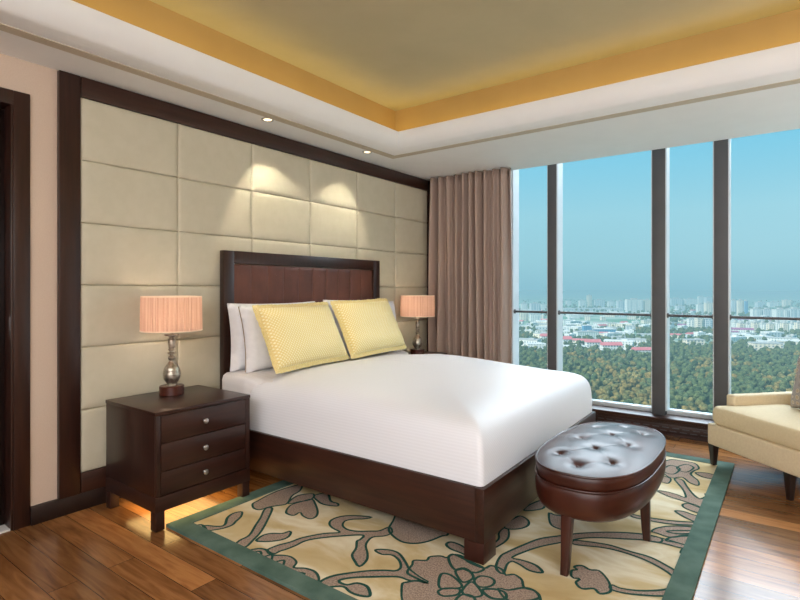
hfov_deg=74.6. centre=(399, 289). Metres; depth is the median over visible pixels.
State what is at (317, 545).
rug
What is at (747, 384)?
tree
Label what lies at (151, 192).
wall panel
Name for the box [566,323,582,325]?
building
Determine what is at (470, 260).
curtain
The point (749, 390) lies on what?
tree
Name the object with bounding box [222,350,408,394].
mattress
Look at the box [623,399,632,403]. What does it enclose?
tree
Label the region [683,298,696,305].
apartment tower
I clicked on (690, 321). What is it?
apartment tower
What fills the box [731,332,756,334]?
building
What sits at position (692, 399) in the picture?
tree
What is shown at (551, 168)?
trim
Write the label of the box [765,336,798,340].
building
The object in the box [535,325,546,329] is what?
building
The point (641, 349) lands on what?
building
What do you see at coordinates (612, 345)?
building
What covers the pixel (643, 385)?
tree
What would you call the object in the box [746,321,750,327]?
apartment tower
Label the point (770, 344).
building
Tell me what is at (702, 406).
tree
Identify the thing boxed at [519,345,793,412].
park
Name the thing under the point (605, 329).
building
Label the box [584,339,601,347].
building
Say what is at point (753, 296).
ground
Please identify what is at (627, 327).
building
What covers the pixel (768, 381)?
tree
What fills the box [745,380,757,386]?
tree
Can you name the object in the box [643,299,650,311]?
apartment tower
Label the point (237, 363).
pillow
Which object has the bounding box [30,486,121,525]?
baseboard
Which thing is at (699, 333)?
building
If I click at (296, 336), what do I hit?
cushion
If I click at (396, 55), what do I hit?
ceiling
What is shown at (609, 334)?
building
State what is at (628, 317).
building
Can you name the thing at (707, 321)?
apartment tower
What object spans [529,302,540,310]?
apartment tower
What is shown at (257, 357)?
pillow
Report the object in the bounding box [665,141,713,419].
window
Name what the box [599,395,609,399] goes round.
tree
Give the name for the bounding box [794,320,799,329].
apartment tower
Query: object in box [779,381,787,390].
tree
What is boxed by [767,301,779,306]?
apartment tower
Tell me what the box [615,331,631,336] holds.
building
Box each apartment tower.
[519,313,528,320]
[521,302,527,308]
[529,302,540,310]
[529,313,540,321]
[541,303,546,309]
[578,299,585,307]
[587,294,591,306]
[593,299,604,307]
[607,300,614,306]
[616,300,624,309]
[625,298,642,312]
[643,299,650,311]
[670,297,682,305]
[675,305,684,311]
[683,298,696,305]
[686,317,694,326]
[695,318,703,327]
[696,303,703,313]
[697,296,703,303]
[704,296,712,302]
[704,301,712,314]
[704,318,712,327]
[731,299,735,313]
[731,320,736,327]
[736,299,743,315]
[736,320,745,327]
[744,299,747,313]
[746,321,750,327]
[750,307,761,316]
[751,320,759,332]
[755,301,764,307]
[760,320,765,329]
[762,308,771,316]
[766,321,775,329]
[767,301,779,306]
[772,308,788,316]
[773,320,779,330]
[780,320,788,331]
[782,299,791,306]
[785,307,799,317]
[789,321,793,330]
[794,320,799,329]
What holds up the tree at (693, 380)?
on the park
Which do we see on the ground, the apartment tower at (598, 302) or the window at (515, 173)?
the apartment tower at (598, 302)
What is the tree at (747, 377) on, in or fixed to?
on the park
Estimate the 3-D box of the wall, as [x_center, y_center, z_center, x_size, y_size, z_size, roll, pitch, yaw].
[-1.575,-0.010,3.697,0.200,2.620,6.950,0,0,37]
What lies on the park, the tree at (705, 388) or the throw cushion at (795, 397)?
the tree at (705, 388)
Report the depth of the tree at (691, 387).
333.62 m
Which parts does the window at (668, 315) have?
guard rail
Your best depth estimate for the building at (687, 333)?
757.46 m
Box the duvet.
[250,354,591,486]
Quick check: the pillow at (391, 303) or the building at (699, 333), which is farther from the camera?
the building at (699, 333)
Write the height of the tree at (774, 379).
9.017 m
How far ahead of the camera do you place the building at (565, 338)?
647.02 m
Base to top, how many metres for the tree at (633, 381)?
8.607 m
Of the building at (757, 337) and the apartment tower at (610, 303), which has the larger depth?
the apartment tower at (610, 303)
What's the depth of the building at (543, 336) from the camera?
696.52 m
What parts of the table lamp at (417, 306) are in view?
stem, lamp shade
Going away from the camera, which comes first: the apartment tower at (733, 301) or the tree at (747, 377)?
the tree at (747, 377)
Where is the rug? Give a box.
[166,452,734,599]
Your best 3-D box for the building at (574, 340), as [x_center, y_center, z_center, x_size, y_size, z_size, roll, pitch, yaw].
[234.285,66.660,669.865,27.209,7.280,10.200,0,0,28]
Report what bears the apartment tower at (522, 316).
on the ground
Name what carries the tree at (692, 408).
on the park
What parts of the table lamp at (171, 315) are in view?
stem, lamp shade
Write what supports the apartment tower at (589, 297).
on the ground
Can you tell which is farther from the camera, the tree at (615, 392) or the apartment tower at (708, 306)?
the apartment tower at (708, 306)
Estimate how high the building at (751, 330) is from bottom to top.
9.833 m
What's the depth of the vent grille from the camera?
4.68 m
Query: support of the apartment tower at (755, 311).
on the ground
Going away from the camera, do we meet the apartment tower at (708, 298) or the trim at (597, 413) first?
the trim at (597, 413)
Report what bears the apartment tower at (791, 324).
on the ground
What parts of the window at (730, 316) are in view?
frame, guard rail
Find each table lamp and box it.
[139,296,202,395]
[400,295,434,353]
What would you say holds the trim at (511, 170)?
on the window sill
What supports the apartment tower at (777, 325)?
on the ground
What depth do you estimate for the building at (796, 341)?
653.05 m
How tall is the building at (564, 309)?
12.313 m
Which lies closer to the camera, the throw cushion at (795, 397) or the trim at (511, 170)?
the throw cushion at (795, 397)
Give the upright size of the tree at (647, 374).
9.834 m
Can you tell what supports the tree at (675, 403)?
on the park
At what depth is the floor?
2.56 m
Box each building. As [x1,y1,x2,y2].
[519,338,541,345]
[527,342,545,348]
[533,331,546,338]
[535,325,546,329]
[540,334,546,339]
[563,308,622,311]
[563,336,571,344]
[565,320,580,324]
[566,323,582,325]
[568,314,579,318]
[572,338,584,344]
[573,330,598,338]
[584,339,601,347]
[592,327,615,331]
[593,322,611,324]
[599,332,622,336]
[599,342,622,350]
[603,339,633,349]
[604,332,613,336]
[608,322,616,326]
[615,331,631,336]
[617,322,632,326]
[620,338,645,346]
[625,325,634,329]
[627,316,639,319]
[631,347,650,352]
[641,319,650,323]
[683,338,704,344]
[685,332,693,337]
[694,331,705,335]
[731,327,753,332]
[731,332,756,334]
[731,333,750,335]
[731,335,745,342]
[745,335,773,341]
[748,341,782,350]
[760,331,784,336]
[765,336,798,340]
[777,339,799,344]
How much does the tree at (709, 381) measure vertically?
10.237 m
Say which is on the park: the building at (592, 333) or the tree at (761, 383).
the tree at (761, 383)
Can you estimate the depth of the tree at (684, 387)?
338.34 m
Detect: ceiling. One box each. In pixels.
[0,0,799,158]
[0,30,799,180]
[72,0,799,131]
[149,0,799,110]
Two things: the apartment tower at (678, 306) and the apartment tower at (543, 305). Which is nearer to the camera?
the apartment tower at (678, 306)
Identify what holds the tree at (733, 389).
on the park
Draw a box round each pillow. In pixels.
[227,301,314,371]
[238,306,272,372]
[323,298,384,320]
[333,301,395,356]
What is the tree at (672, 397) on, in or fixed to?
on the park
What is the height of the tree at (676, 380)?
7.629 m
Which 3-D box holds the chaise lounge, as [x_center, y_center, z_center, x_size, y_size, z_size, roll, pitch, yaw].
[2.746,0.857,3.561,0.840,0.884,0.780,0,0,-11]
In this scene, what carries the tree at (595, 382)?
on the park
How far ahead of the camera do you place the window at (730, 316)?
4.44 m
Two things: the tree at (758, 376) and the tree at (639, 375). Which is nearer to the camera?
the tree at (758, 376)
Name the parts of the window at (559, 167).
guard rail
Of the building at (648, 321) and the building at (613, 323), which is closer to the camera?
the building at (613, 323)
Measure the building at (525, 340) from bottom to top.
11.422 m
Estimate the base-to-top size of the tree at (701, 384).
10.003 m
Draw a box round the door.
[0,87,29,530]
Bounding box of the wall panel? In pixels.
[57,70,429,499]
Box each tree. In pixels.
[593,381,599,388]
[595,389,602,395]
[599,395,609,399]
[602,387,610,396]
[610,395,619,400]
[611,383,618,390]
[612,390,622,400]
[618,374,626,380]
[622,393,629,399]
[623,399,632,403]
[625,390,636,398]
[629,377,636,386]
[632,387,640,393]
[634,373,642,378]
[636,389,646,393]
[637,397,648,404]
[638,392,648,399]
[639,382,648,388]
[645,372,650,377]
[670,394,682,400]
[671,400,678,408]
[673,378,682,384]
[674,376,684,381]
[678,401,685,408]
[679,383,687,391]
[681,406,690,410]
[685,397,694,401]
[688,406,696,410]
[689,386,700,391]
[689,392,701,404]
[690,378,697,384]
[694,390,704,393]
[695,400,707,411]
[697,395,705,402]
[699,381,705,389]
[701,378,712,386]
[703,386,709,393]
[707,404,712,412]
[731,387,740,393]
[738,385,744,392]
[743,376,751,383]
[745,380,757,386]
[746,383,754,388]
[748,389,758,392]
[755,374,762,380]
[758,381,765,388]
[762,378,771,384]
[766,371,777,375]
[766,387,773,391]
[770,376,777,384]
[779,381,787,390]
[783,376,791,383]
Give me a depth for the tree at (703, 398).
304.03 m
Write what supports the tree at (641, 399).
on the park
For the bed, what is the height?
1.582 m
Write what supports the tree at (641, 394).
on the park
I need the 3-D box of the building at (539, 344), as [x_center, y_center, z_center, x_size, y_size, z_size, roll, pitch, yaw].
[158.141,65.791,609.086,20.589,9.018,12.594,0,0,6]
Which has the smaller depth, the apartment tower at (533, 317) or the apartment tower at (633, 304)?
the apartment tower at (533, 317)
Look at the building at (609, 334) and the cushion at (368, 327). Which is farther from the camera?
the building at (609, 334)
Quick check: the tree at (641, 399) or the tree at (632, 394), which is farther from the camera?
the tree at (632, 394)
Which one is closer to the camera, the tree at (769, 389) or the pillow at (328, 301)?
the pillow at (328, 301)
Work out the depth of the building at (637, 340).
639.48 m
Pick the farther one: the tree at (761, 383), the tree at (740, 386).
the tree at (761, 383)
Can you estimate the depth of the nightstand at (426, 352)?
5.57 m
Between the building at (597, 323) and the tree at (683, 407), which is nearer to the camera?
the tree at (683, 407)
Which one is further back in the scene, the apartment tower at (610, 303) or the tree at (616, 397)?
the apartment tower at (610, 303)
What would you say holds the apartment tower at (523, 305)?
on the ground
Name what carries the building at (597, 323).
on the ground
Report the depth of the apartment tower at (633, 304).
1547.19 m
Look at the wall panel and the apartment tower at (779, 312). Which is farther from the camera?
the apartment tower at (779, 312)
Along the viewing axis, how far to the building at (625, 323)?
971.52 m
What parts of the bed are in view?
headboard, leather panel, rail, leg, foot rail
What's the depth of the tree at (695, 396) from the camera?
317.65 m
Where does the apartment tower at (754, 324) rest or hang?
on the ground
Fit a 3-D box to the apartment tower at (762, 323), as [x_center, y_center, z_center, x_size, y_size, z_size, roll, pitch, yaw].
[596.379,60.881,863.398,9.152,18.838,10.500,0,0,0]
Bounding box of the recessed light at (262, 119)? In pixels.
[261,118,273,121]
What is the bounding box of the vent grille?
[596,415,707,438]
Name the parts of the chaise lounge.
leg, seat frame, arm, leg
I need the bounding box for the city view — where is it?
[519,299,799,399]
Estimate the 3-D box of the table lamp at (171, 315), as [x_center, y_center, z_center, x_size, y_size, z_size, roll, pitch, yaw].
[-1.432,0.350,3.295,0.362,0.616,0.362,0,0,37]
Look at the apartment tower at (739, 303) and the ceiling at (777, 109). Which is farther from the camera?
the apartment tower at (739, 303)
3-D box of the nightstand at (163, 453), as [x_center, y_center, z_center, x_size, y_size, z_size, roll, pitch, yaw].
[-1.333,0.979,3.196,0.594,0.642,0.613,0,0,37]
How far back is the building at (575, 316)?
1251.73 m
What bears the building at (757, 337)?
on the ground
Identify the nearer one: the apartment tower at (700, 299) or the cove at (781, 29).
the cove at (781, 29)
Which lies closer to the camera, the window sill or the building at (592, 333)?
the window sill
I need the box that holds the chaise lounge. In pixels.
[708,391,799,500]
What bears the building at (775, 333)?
on the ground
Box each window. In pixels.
[512,165,547,368]
[556,150,651,411]
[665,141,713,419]
[728,139,799,393]
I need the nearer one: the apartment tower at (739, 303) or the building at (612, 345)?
the building at (612, 345)
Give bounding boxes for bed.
[220,250,595,564]
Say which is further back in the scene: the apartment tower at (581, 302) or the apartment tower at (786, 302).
the apartment tower at (786, 302)
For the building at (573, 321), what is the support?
on the ground
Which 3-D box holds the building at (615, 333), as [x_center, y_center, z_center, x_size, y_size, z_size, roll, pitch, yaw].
[303.315,66.111,756.134,28.578,8.378,16.600,0,0,-23]
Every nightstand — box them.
[106,385,249,532]
[408,351,446,354]
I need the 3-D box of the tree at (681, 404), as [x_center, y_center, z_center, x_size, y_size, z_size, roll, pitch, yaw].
[157.946,66.616,294.532,5.758,7.763,5.145,0,0,-19]
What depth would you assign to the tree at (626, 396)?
314.79 m
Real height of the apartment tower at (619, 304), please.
34.700 m
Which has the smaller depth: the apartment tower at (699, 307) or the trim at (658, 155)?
the trim at (658, 155)
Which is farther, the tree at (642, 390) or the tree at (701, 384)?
the tree at (701, 384)
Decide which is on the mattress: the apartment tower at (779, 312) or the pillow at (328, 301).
the pillow at (328, 301)
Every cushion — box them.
[252,302,348,373]
[330,298,406,358]
[712,404,799,450]
[791,355,799,408]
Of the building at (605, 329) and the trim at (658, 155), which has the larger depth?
the building at (605, 329)
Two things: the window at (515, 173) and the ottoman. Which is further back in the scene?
the window at (515, 173)
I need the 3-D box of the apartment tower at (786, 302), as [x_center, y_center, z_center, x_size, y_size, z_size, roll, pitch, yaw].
[1531.325,54.333,2080.495,28.333,31.933,17.500,0,0,0]
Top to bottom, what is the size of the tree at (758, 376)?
9.860 m
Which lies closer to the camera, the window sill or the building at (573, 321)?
the window sill
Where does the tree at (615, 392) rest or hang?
on the park
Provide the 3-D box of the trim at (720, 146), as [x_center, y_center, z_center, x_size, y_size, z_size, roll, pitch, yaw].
[2.777,-0.163,4.530,0.102,2.595,0.180,0,0,37]
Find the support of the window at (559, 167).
on the window sill
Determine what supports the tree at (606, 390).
on the park
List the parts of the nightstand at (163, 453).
leg, leg, rail, drawer, drawer, drawer, leg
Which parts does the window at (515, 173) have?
guard rail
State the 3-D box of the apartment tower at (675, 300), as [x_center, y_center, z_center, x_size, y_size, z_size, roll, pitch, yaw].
[1158.839,52.456,2204.783,50.982,35.689,17.500,0,0,0]
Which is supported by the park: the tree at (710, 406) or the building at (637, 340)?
the tree at (710, 406)
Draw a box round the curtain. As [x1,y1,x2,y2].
[428,167,511,363]
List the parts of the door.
panel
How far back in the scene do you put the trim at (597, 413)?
4.67 m
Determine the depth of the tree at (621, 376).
376.39 m
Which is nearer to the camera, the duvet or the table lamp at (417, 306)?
the duvet
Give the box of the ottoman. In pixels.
[535,421,665,576]
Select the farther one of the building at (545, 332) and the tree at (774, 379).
the building at (545, 332)
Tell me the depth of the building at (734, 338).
687.90 m
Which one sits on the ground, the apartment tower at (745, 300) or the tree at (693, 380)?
the apartment tower at (745, 300)
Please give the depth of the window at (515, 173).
5.63 m
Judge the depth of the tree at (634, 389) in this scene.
335.50 m
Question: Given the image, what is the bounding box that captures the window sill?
[592,404,714,426]
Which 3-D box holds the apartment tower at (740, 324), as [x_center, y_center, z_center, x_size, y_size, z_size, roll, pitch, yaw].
[548.193,60.245,843.651,8.957,20.110,10.500,0,0,0]
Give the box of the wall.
[0,53,57,505]
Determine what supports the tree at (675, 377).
on the park
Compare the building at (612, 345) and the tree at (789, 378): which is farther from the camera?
the building at (612, 345)
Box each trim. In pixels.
[511,170,511,225]
[548,164,555,369]
[596,412,707,440]
[652,148,666,415]
[714,139,727,407]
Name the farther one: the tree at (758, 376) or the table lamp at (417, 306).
the tree at (758, 376)
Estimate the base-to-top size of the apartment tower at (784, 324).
20.110 m
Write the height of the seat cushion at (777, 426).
0.150 m
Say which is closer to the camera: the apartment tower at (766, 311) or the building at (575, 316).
the apartment tower at (766, 311)
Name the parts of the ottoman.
leg, leg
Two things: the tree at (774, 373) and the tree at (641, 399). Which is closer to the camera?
the tree at (641, 399)
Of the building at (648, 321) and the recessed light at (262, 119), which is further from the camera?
the building at (648, 321)
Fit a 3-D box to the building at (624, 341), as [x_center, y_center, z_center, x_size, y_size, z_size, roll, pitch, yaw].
[255.600,64.253,613.467,31.904,12.095,16.600,0,0,28]
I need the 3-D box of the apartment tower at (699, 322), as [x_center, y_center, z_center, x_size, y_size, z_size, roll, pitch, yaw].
[503.558,57.253,884.094,10.705,26.093,10.500,0,0,0]
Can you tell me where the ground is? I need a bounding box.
[519,290,799,343]
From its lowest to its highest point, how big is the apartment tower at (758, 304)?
26.703 m
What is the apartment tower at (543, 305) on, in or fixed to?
on the ground
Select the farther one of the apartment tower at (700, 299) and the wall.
the apartment tower at (700, 299)
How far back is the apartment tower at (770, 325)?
839.96 m
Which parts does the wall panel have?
rail, rail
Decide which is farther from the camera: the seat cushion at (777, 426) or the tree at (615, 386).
the tree at (615, 386)
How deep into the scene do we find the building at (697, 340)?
640.88 m
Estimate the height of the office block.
16.800 m
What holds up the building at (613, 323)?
on the ground
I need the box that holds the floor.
[0,435,799,599]
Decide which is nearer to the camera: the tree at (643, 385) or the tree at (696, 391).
the tree at (696, 391)
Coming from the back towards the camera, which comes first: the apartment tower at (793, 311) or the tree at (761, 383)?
the apartment tower at (793, 311)
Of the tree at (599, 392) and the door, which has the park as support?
the tree at (599, 392)
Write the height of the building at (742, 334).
7.006 m
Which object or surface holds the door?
in the wall
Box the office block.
[582,324,591,330]
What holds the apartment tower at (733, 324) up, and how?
on the ground

